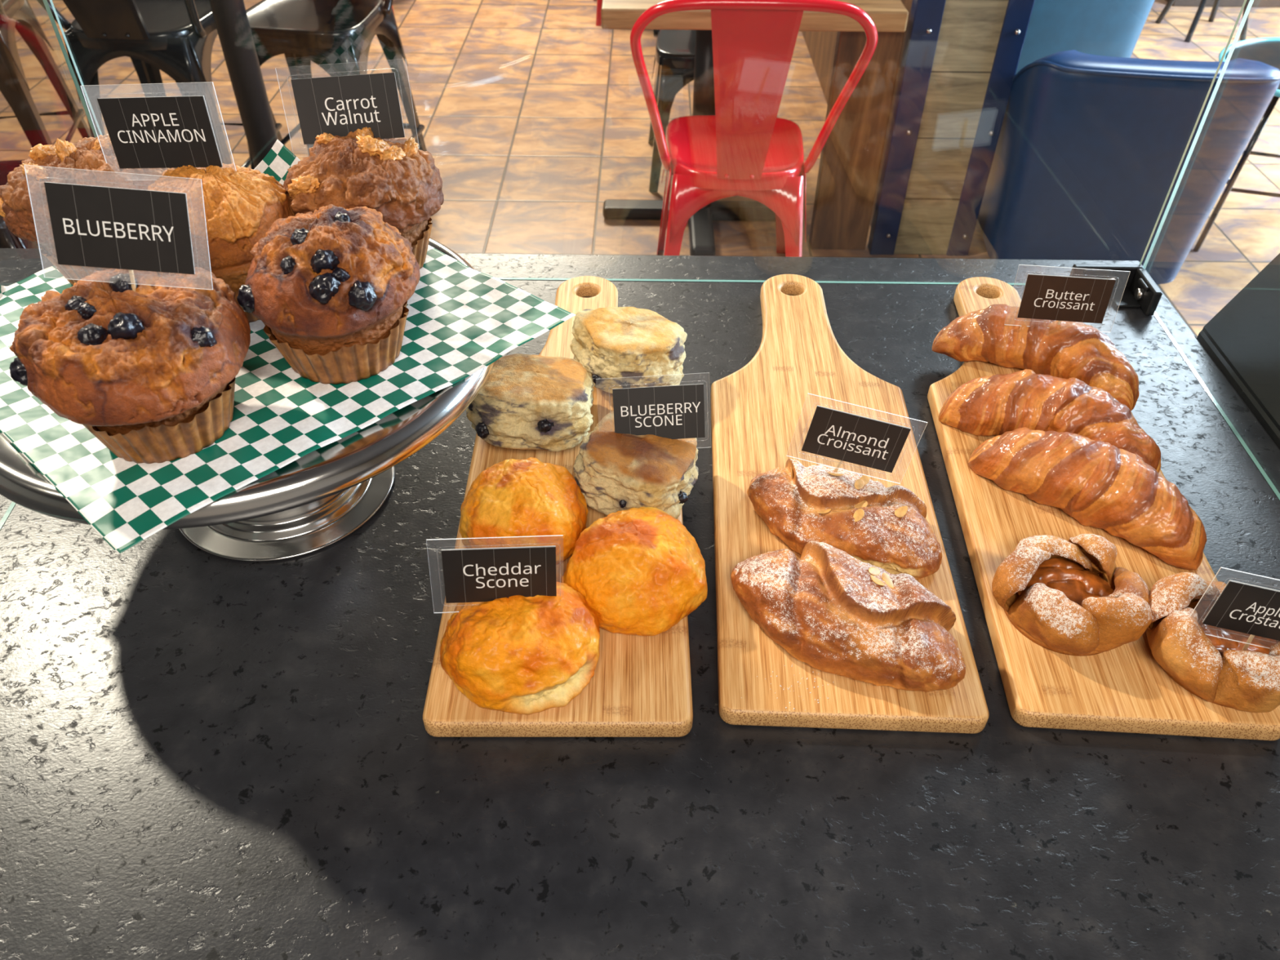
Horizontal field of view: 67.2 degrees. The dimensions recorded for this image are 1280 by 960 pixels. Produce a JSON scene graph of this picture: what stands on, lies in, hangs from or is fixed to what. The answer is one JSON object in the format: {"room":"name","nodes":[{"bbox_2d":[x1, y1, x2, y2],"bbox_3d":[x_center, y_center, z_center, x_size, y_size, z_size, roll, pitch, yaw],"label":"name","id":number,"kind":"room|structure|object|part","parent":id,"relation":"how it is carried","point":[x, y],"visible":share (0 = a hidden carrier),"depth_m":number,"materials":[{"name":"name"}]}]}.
{"room":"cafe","nodes":[
{"label":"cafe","id":0,"kind":"room"},
{"bbox_2d":[0,0,1279,337],"bbox_3d":[0.005,-0.113,2.462,9.400,0.080,8.800,1,42,0],"label":"floor","id":1,"kind":"structure","parent":0,"point":[534,114],"depth_m":3.84,"materials":[{"name":"stone"}]},
{"bbox_2d":[0,160,40,248],"bbox_3d":[-1.740,-0.694,2.346,0.574,0.913,0.555,-6,43,-7],"label":"cafe chair","id":2,"kind":"object","parent":1,"relation":"on","point":[7,239],"visible":0.11,"depth_m":2.30,"materials":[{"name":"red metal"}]},
{"bbox_3d":[-1.690,-0.683,2.368,0.394,0.043,0.380,-6,43,-7],"label":"seat","id":3,"kind":"part","parent":2,"relation":"part of","materials":[{"name":"red metal"}]},
{"bbox_3d":[-1.491,-0.435,2.417,0.134,0.435,0.148,26,48,25],"label":"leg","id":4,"kind":"part","parent":2,"relation":"part of","materials":[{"name":"black metal"}]},
{"bbox_2d":[0,0,91,147],"bbox_3d":[-2.018,-1.271,2.823,0.555,1.123,0.589,-9,43,-10],"label":"metal bar stool","id":5,"kind":"object","parent":1,"relation":"on","point":[19,15],"visible":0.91,"depth_m":2.89,"materials":[{"name":"red metal"}]},
{"bbox_3d":[-2.028,-1.361,2.798,0.380,0.043,0.394,-9,43,-10],"label":"seat","id":6,"kind":"part","parent":5,"relation":"part of","materials":[{"name":"red metal"}]},
{"bbox_3d":[-1.827,-1.042,2.927,0.154,0.645,0.153,23,47,23],"label":"leg","id":7,"kind":"part","parent":5,"relation":"part of","materials":[{"name":"red metal"}]},
{"bbox_3d":[-1.909,-1.268,3.176,0.148,0.645,0.153,23,47,23],"label":"leg","id":8,"kind":"part","parent":5,"relation":"part of","materials":[{"name":"red metal"}]},
{"bbox_2d":[36,0,282,168],"bbox_3d":[-1.405,-1.230,2.784,0.555,1.123,0.589,3,42,2],"label":"metal bar stool","id":9,"kind":"object","parent":1,"relation":"on","point":[176,38],"visible":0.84,"depth_m":2.66,"materials":[{"name":"black metal"}]},
{"bbox_3d":[-1.582,-0.982,2.864,0.153,0.645,0.148,-30,51,-30],"label":"leg","id":10,"kind":"part","parent":9,"relation":"part of","materials":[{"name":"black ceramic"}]},
{"bbox_3d":[-1.402,-1.320,2.760,0.380,0.043,0.394,3,42,2],"label":"seat","id":11,"kind":"part","parent":9,"relation":"part of","materials":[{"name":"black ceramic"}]},
{"bbox_3d":[-1.562,-1.214,3.119,0.153,0.645,0.154,-31,51,-30],"label":"leg","id":12,"kind":"part","parent":9,"relation":"part of","materials":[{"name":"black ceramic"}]},
{"bbox_3d":[-1.244,-0.965,2.848,0.153,0.645,0.154,-30,51,-30],"label":"leg","id":13,"kind":"part","parent":9,"relation":"part of","materials":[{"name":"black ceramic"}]},
{"bbox_3d":[-1.225,-1.197,3.104,0.153,0.645,0.148,-30,51,-30],"label":"leg","id":14,"kind":"part","parent":9,"relation":"part of","materials":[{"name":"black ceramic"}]},
{"bbox_2d":[208,0,278,168],"bbox_3d":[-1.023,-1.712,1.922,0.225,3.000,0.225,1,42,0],"label":"table leg","id":15,"kind":"object","parent":1,"relation":"on","point":[230,16],"visible":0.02,"depth_m":2.49,"materials":[{"name":"metal"}]},
{"bbox_2d":[245,0,426,169],"bbox_3d":[-0.938,-1.310,2.877,0.555,1.123,0.589,6,42,6],"label":"metal bar stool","id":16,"kind":"object","parent":1,"relation":"on","point":[323,33],"visible":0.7,"depth_m":2.76,"materials":[{"name":"black metal"}]},
{"bbox_3d":[-1.140,-1.001,2.889,0.153,0.645,0.148,-26,49,-26],"label":"leg","id":17,"kind":"part","parent":16,"relation":"part of","materials":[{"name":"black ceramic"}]},
{"bbox_3d":[-1.091,-1.231,3.143,0.153,0.645,0.154,-26,49,-26],"label":"leg","id":18,"kind":"part","parent":16,"relation":"part of","materials":[{"name":"black metal"}]},
{"bbox_3d":[-0.944,-1.343,2.791,0.380,0.043,0.394,6,42,6],"label":"seat","id":19,"kind":"part","parent":16,"relation":"part of","materials":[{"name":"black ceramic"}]},
{"bbox_3d":[-0.806,-0.965,2.853,0.153,0.645,0.154,-26,49,-26],"label":"leg","id":20,"kind":"part","parent":16,"relation":"part of","materials":[{"name":"black metal"}]},
{"bbox_3d":[-0.756,-1.194,3.107,0.153,0.645,0.148,-26,49,-26],"label":"leg","id":21,"kind":"part","parent":16,"relation":"part of","materials":[{"name":"black metal"}]},
{"bbox_2d":[595,0,602,26],"bbox_3d":[-0.019,-2.683,4.558,0.555,0.913,0.574,-2,42,-3],"label":"cafe chair","id":22,"kind":"object","parent":1,"relation":"on","point":[598,18],"visible":0.45,"depth_m":4.71,"materials":[{"name":"red metal"}]},
{"bbox_2d":[0,248,1279,959],"bbox_3d":[-0.504,0.472,1.045,2.198,0.950,1.186,1,42,0],"label":"countertop","id":23,"kind":"structure","parent":1,"relation":"on","point":[204,755],"depth_m":0.64,"materials":[{"name":"stone"}]},
{"bbox_2d":[0,237,494,561],"bbox_3d":[-0.313,-0.057,0.800,0.402,0.163,0.402,20,46,21],"label":"cake stand","id":24,"kind":"object","parent":23,"relation":"on","point":[312,503],"visible":0.32,"depth_m":0.66,"materials":[{"name":"silver metal"}]},
{"bbox_2d":[0,139,575,554],"bbox_3d":[-0.313,-0.143,0.728,0.388,0.072,0.356,31,50,29],"label":"paper","id":25,"kind":"object","parent":24,"relation":"on","point":[461,319],"visible":0.28,"depth_m":0.68,"materials":[{"name":"paper"}]},
{"bbox_2d":[0,133,167,285],"bbox_3d":[-0.432,-0.219,0.767,0.130,0.115,0.124,12,43,13],"label":"muffin","id":26,"kind":"object","parent":25,"relation":"on","point":[15,208],"visible":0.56,"depth_m":0.72,"materials":[{"name":"food"}]},
{"bbox_2d":[37,244,109,285],"bbox_3d":[-0.433,-0.190,0.793,0.102,0.036,0.103,1,42,0],"label":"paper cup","id":27,"kind":"object","parent":26,"relation":"on","point":[73,272],"depth_m":0.76,"materials":[{"name":"brown paper"}]},
{"bbox_2d":[8,266,250,463],"bbox_3d":[-0.320,-0.077,0.620,0.133,0.104,0.137,1,42,0],"label":"muffin","id":28,"kind":"object","parent":25,"relation":"on","point":[150,371],"visible":1,"depth_m":0.58,"materials":[{"name":"food"}]},
{"bbox_2d":[23,164,213,291],"bbox_3d":[-0.314,-0.144,0.587,0.106,0.089,0.025,0,42,-1],"label":"name tag","id":29,"kind":"object","parent":28,"relation":"on","point":[131,229],"visible":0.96,"depth_m":0.58,"materials":[{"name":"laminate"}]},
{"bbox_2d":[82,377,235,463],"bbox_3d":[-0.319,-0.051,0.641,0.103,0.036,0.103,1,42,0],"label":"paper cup","id":30,"kind":"object","parent":28,"relation":"attached to","point":[186,433],"depth_m":0.61,"materials":[{"name":"brown paper"}]},
{"bbox_2d":[147,163,294,322],"bbox_3d":[-0.319,-0.188,0.739,0.110,0.108,0.105,1,42,0],"label":"muffin","id":31,"kind":"object","parent":25,"relation":"on","point":[241,206],"visible":0.34,"depth_m":0.70,"materials":[{"name":"food"}]},
{"bbox_2d":[80,81,236,180],"bbox_3d":[-0.352,-0.246,0.714,0.108,0.097,0.015,5,42,5],"label":"name tag","id":32,"kind":"object","parent":31,"relation":"on","point":[161,131],"visible":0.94,"depth_m":0.71,"materials":[{"name":"laminate"}]},
{"bbox_2d":[234,291,258,322],"bbox_3d":[-0.318,-0.161,0.762,0.103,0.036,0.103,1,42,0],"label":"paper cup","id":33,"kind":"object","parent":31,"relation":"on","point":[250,316],"depth_m":0.74,"materials":[{"name":"brown paper"}]},
{"bbox_2d":[236,204,420,384],"bbox_3d":[-0.216,-0.136,0.681,0.120,0.110,0.121,1,42,0],"label":"muffin","id":34,"kind":"object","parent":25,"relation":"on","point":[331,286],"visible":1,"depth_m":0.64,"materials":[{"name":"food"}]},
{"bbox_2d":[262,301,408,384],"bbox_3d":[-0.219,-0.109,0.706,0.103,0.036,0.103,1,42,0],"label":"paper cup","id":35,"kind":"object","parent":34,"relation":"on","point":[364,353],"depth_m":0.67,"materials":[{"name":"brown paper"}]},
{"bbox_2d":[283,126,444,268],"bbox_3d":[-0.221,-0.227,0.778,0.123,0.115,0.118,1,42,0],"label":"muffin","id":36,"kind":"object","parent":25,"relation":"on","point":[400,180],"visible":0.7,"depth_m":0.74,"materials":[{"name":"food"}]},
{"bbox_2d":[275,58,418,156],"bbox_3d":[-0.229,-0.284,0.764,0.103,0.086,0.024,-3,42,-3],"label":"name tag","id":37,"kind":"object","parent":36,"relation":"on","point":[338,105],"visible":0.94,"depth_m":0.76,"materials":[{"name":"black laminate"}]},
{"bbox_2d":[411,217,432,268],"bbox_3d":[-0.223,-0.198,0.804,0.102,0.036,0.103,1,42,0],"label":"paper cup","id":38,"kind":"object","parent":36,"relation":"on","point":[420,233],"depth_m":0.79,"materials":[{"name":"brown paper"}]},
{"bbox_2d":[422,275,693,737],"bbox_3d":[-0.058,-0.027,0.879,0.186,0.018,0.594,0,42,0],"label":"paddle board","id":39,"kind":"object","parent":23,"relation":"on","point":[639,686],"visible":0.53,"depth_m":0.68,"materials":[{"name":"brown wood"}]},
{"bbox_2d":[440,582,599,715],"bbox_3d":[-0.085,0.106,0.676,0.115,0.057,0.106,1,42,0],"label":"scone","id":40,"kind":"object","parent":39,"relation":"on","point":[517,654],"visible":0.87,"depth_m":0.65,"materials":[{"name":"orange food"}]},
{"bbox_2d":[426,534,563,613],"bbox_3d":[-0.097,0.070,0.659,0.092,0.082,0.012,-3,42,-4],"label":"name tag","id":41,"kind":"object","parent":40,"relation":"on","point":[482,574],"visible":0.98,"depth_m":0.65,"materials":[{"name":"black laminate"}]},
{"bbox_2d":[459,457,588,564],"bbox_3d":[-0.093,0.021,0.767,0.102,0.062,0.105,1,42,0],"label":"scone","id":42,"kind":"object","parent":39,"relation":"on","point":[531,496],"visible":0.84,"depth_m":0.74,"materials":[{"name":"orange food"}]},
{"bbox_2d":[466,353,595,451],"bbox_3d":[-0.097,-0.071,0.864,0.113,0.066,0.108,2,42,1],"label":"scone","id":43,"kind":"object","parent":39,"relation":"on","point":[526,402],"visible":0.96,"depth_m":0.83,"materials":[{"name":"beige food"}]},
{"bbox_2d":[569,306,687,393],"bbox_3d":[-0.009,-0.125,0.926,0.108,0.064,0.103,-10,43,-11],"label":"scone","id":44,"kind":"object","parent":39,"relation":"on","point":[614,343],"visible":0.91,"depth_m":0.90,"materials":[{"name":"beige food"}]},
{"bbox_2d":[560,506,707,635],"bbox_3d":[-0.004,0.061,0.725,0.111,0.059,0.110,1,42,0],"label":"scone","id":45,"kind":"object","parent":39,"relation":"on","point":[640,571],"visible":0.96,"depth_m":0.70,"materials":[{"name":"orange food"}]},
{"bbox_2d":[573,410,698,519],"bbox_3d":[0.001,-0.015,0.808,0.099,0.060,0.106,14,44,15],"label":"scone","id":46,"kind":"object","parent":39,"relation":"on","point":[614,472],"visible":0.88,"depth_m":0.78,"materials":[{"name":"beige food"}]},
{"bbox_2d":[595,372,711,448],"bbox_3d":[0.012,-0.049,0.794,0.094,0.071,0.033,-3,42,-4],"label":"name tag","id":47,"kind":"object","parent":46,"relation":"on","point":[671,411],"visible":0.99,"depth_m":0.79,"materials":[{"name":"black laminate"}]},
{"bbox_2d":[0,0,1279,528],"bbox_3d":[0.001,-0.120,0.682,1.149,0.420,0.802,1,42,0],"label":"glass sneeze guard","id":48,"kind":"object","parent":23,"relation":"on","point":[1140,291],"visible":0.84,"depth_m":1.06,"materials":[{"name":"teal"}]},
{"bbox_3d":[-0.540,-0.125,0.683,0.004,0.419,0.797,-2,42,-3],"label":"glass pane","id":49,"kind":"part","parent":48,"relation":"part of","materials":[{"name":"clear glass"}]},
{"bbox_3d":[0.004,-0.388,0.978,1.136,0.420,0.004,1,42,0],"label":"glass pane","id":50,"kind":"part","parent":48,"relation":"part of","materials":[{"name":"teal"}]},
{"bbox_3d":[0.566,-0.112,0.680,0.004,0.420,0.798,1,42,1],"label":"glass pane","id":51,"kind":"part","parent":48,"relation":"part of","materials":[{"name":"teal"}]},
{"bbox_2d":[710,274,989,733],"bbox_3d":[0.160,-0.031,0.885,0.186,0.018,0.594,2,42,1],"label":"paddle board","id":52,"kind":"object","parent":23,"relation":"on","point":[756,409],"visible":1,"depth_m":0.82,"materials":[{"name":"brown wood"}]},
{"bbox_2d":[741,664,833,709],"bbox_3d":[0.104,0.147,0.676,0.055,0.001,0.044,19,45,19],"label":"flour dusting","id":53,"kind":"object","parent":52,"relation":"on","point":[792,664],"visible":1,"depth_m":0.68,"materials":[{"name":"white"}]},
{"bbox_2d":[746,458,942,579],"bbox_3d":[0.165,0.024,0.778,0.165,0.046,0.094,14,44,14],"label":"croissant","id":54,"kind":"object","parent":52,"relation":"on","point":[888,529],"visible":0.94,"depth_m":0.76,"materials":[{"name":"brown food"}]},
{"bbox_2d":[786,393,927,484],"bbox_3d":[0.170,-0.029,0.766,0.103,0.085,0.007,8,43,8],"label":"name tag","id":55,"kind":"object","parent":54,"relation":"on","point":[842,436],"visible":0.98,"depth_m":0.76,"materials":[{"name":"black plastic"}]},
{"bbox_2d":[730,540,965,692],"bbox_3d":[0.151,0.090,0.698,0.183,0.054,0.100,26,48,25],"label":"croissant","id":56,"kind":"object","parent":52,"relation":"on","point":[833,611],"visible":1,"depth_m":0.68,"materials":[{"name":"brown food"}]},
{"bbox_2d":[927,276,1279,740],"bbox_3d":[0.372,-0.027,0.884,0.186,0.018,0.594,3,42,2],"label":"paddle board","id":57,"kind":"object","parent":23,"relation":"on","point":[1123,688],"visible":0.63,"depth_m":0.70,"materials":[{"name":"brown wood"}]},
{"bbox_2d":[932,303,1139,410],"bbox_3d":[0.395,-0.136,0.947,0.198,0.059,0.073,22,46,22],"label":"croissant","id":58,"kind":"object","parent":57,"relation":"on","point":[1078,350],"visible":0.81,"depth_m":0.93,"materials":[{"name":"brown food"}]},
{"bbox_2d":[1004,264,1130,332],"bbox_3d":[0.399,-0.163,0.912,0.099,0.089,0.005,8,43,8],"label":"name tag","id":59,"kind":"object","parent":58,"relation":"on","point":[1046,297],"visible":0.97,"depth_m":0.90,"materials":[{"name":"black plastic"}]},
{"bbox_2d":[938,368,1160,472],"bbox_3d":[0.373,-0.061,0.862,0.191,0.062,0.082,22,46,22],"label":"croissant","id":60,"kind":"object","parent":57,"relation":"on","point":[997,404],"visible":0.67,"depth_m":0.85,"materials":[{"name":"brown food"}]},
{"bbox_2d":[991,533,1151,656],"bbox_3d":[0.320,0.080,0.714,0.111,0.050,0.107,1,42,0],"label":"pastry","id":61,"kind":"object","parent":57,"relation":"on","point":[1070,597],"visible":1,"depth_m":0.70,"materials":[{"name":"brown food"}]},
{"bbox_2d":[968,426,1206,570],"bbox_3d":[0.376,-0.002,0.799,0.197,0.058,0.073,30,50,29],"label":"croissant","id":62,"kind":"object","parent":57,"relation":"on","point":[1099,484],"visible":1,"depth_m":0.78,"materials":[{"name":"brown food"}]},
{"bbox_2d":[1146,572,1279,712],"bbox_3d":[0.420,0.109,0.684,0.114,0.050,0.111,1,42,0],"label":"pastry","id":63,"kind":"object","parent":57,"relation":"on","point":[1216,670],"visible":0.8,"depth_m":0.66,"materials":[{"name":"brown food"}]},
{"bbox_2d":[1189,567,1279,650],"bbox_3d":[0.428,0.096,0.663,0.092,0.079,0.009,8,43,8],"label":"name tag","id":64,"kind":"object","parent":63,"relation":"on","point":[1252,610],"visible":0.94,"depth_m":0.66,"materials":[{"name":"black plastic"}]},
{"bbox_2d":[648,29,696,192],"bbox_3d":[0.242,-1.540,3.300,0.555,0.913,0.574,1,42,0],"label":"cafe chair","id":65,"kind":"object","parent":1,"relation":"on","point":[674,56],"visible":0.24,"depth_m":3.21,"materials":[{"name":"black metal"}]},
{"bbox_3d":[0.079,-1.437,3.539,0.153,0.435,0.135,-33,52,-32],"label":"leg","id":66,"kind":"part","parent":65,"relation":"part of","materials":[{"name":"black metal"}]},
{"bbox_3d":[0.077,-1.213,3.293,0.134,0.435,0.148,-33,52,-32],"label":"leg","id":67,"kind":"part","parent":65,"relation":"part of","materials":[{"name":"black metal"}]},
{"bbox_3d":[0.242,-1.490,3.278,0.380,0.043,0.394,1,42,0],"label":"seat","id":68,"kind":"part","parent":65,"relation":"part of","materials":[{"name":"black metal"}]},
{"bbox_2d":[630,0,877,257],"bbox_3d":[0.258,-0.880,2.572,0.555,0.913,0.574,1,42,1],"label":"cafe chair","id":69,"kind":"object","parent":1,"relation":"on","point":[743,149],"visible":1,"depth_m":2.35,"materials":[{"name":"red metal"}]},
{"bbox_3d":[0.099,-0.861,2.904,0.153,0.435,0.135,-32,52,-31],"label":"leg","id":70,"kind":"part","parent":69,"relation":"part of","materials":[{"name":"red metal"}]},
{"bbox_3d":[0.092,-0.637,2.658,0.134,0.435,0.148,-32,52,-31],"label":"leg","id":71,"kind":"part","parent":69,"relation":"part of","materials":[{"name":"red metal"}]},
{"bbox_3d":[0.259,-0.897,2.624,0.380,0.043,0.394,1,42,1],"label":"seat","id":72,"kind":"part","parent":69,"relation":"part of","materials":[{"name":"red metal"}]},
{"bbox_3d":[0.423,-0.852,2.898,0.134,0.435,0.148,-32,52,-31],"label":"leg","id":73,"kind":"part","parent":69,"relation":"part of","materials":[{"name":"red metal"}]},
{"bbox_3d":[0.416,-0.629,2.651,0.153,0.435,0.135,-32,52,-31],"label":"leg","id":74,"kind":"part","parent":69,"relation":"part of","materials":[{"name":"red metal"}]},
{"bbox_2d":[600,0,908,256],"bbox_3d":[0.304,-1.208,3.066,0.852,0.735,0.730,1,42,0],"label":"wooden cafe table","id":75,"kind":"object","parent":1,"relation":"on","point":[851,157],"visible":0.56,"depth_m":2.87,"materials":[{"name":"brown wood"}]},
{"bbox_3d":[0.639,-1.010,2.890,0.177,0.682,0.050,1,42,0],"label":"support panel","id":76,"kind":"part","parent":75,"relation":"part of","materials":[{"name":"brown wood"}]},
{"bbox_2d":[801,0,1035,255],"bbox_3d":[0.905,-1.907,3.549,0.313,1.130,2.314,1,42,0],"label":"wall","id":77,"kind":"structure","parent":1,"relation":"on","point":[959,60],"depth_m":2.81,"materials":[{"name":"brown wood"}]},
{"bbox_3d":[0.777,-1.155,2.719,0.076,1.130,0.056,1,42,0],"label":"corner post","id":78,"kind":"part","parent":77,"relation":"part of","materials":[{"name":"blue metal"}]},
{"bbox_3d":[0.903,-1.142,2.713,0.188,1.120,0.020,1,42,0],"label":"plank panel","id":79,"kind":"part","parent":77,"relation":"part of","materials":[{"name":"brown wood"}]},
{"bbox_3d":[1.018,-1.153,2.719,0.069,1.130,0.056,1,42,0],"label":"corner post","id":80,"kind":"part","parent":77,"relation":"part of","materials":[{"name":"blue metal"}]},
{"bbox_2d":[1015,0,1154,74],"bbox_3d":[1.546,-1.762,3.730,0.632,0.681,0.641,-1,42,-1],"label":"booth seat","id":81,"kind":"object","parent":1,"relation":"on","point":[1106,28],"visible":0.29,"depth_m":3.46,"materials":[{"name":"teal leather"}]},
{"bbox_2d":[977,49,1279,284],"bbox_3d":[1.365,-0.981,2.867,0.632,0.681,0.641,5,42,5],"label":"booth seat","id":82,"kind":"object","parent":1,"relation":"on","point":[1090,148],"visible":0.8,"depth_m":2.59,"materials":[{"name":"blue leather"}]},
{"bbox_2d":[1155,0,1249,42],"bbox_3d":[2.754,-2.388,4.579,0.349,0.493,0.349,1,42,0],"label":"stool","id":83,"kind":"object","parent":1,"relation":"on","point":[1243,33],"visible":0.87,"depth_m":4.62,"materials":[{"name":"metal"}]},
{"bbox_3d":[2.630,-2.446,4.662,0.105,0.465,0.026,29,49,27],"label":"leg","id":84,"kind":"part","parent":83,"relation":"part of","materials":[{"name":"black metal"}]},
{"bbox_3d":[2.654,-2.295,4.496,0.025,0.465,0.105,29,49,27],"label":"leg","id":85,"kind":"part","parent":83,"relation":"part of","materials":[{"name":"black metal"}]},
{"bbox_3d":[2.854,-2.461,4.681,0.025,0.465,0.105,29,49,27],"label":"leg","id":86,"kind":"part","parent":83,"relation":"part of","materials":[{"name":"black metal"}]},
{"bbox_3d":[2.878,-2.309,4.515,0.105,0.465,0.026,29,49,27],"label":"leg","id":87,"kind":"part","parent":83,"relation":"part of","materials":[{"name":"black metal"}]},
{"bbox_2d":[1192,36,1279,252],"bbox_3d":[2.036,-1.021,3.033,0.588,0.530,0.588,1,42,0],"label":"wire side table","id":88,"kind":"object","parent":1,"relation":"on","point":[1264,50],"visible":0.48,"depth_m":2.98,"materials":[{"name":"metal"},{"name":"black painted metal"}]},
{"bbox_2d":[1196,253,1279,448],"bbox_3d":[0.974,0.379,1.044,0.746,1.110,0.754,1,42,0],"label":"cash register","id":89,"kind":"object","parent":1,"relation":"on","point":[1242,339],"visible":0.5,"depth_m":0.98,"materials":[{"name":"black plastic"}]},
{"bbox_2d":[1165,0,1279,7],"bbox_3d":[3.715,-2.883,4.753,1.850,1.000,0.140,1,42,0],"label":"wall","id":90,"kind":"structure","parent":0,"point":[1256,3],"depth_m":5.03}
]}

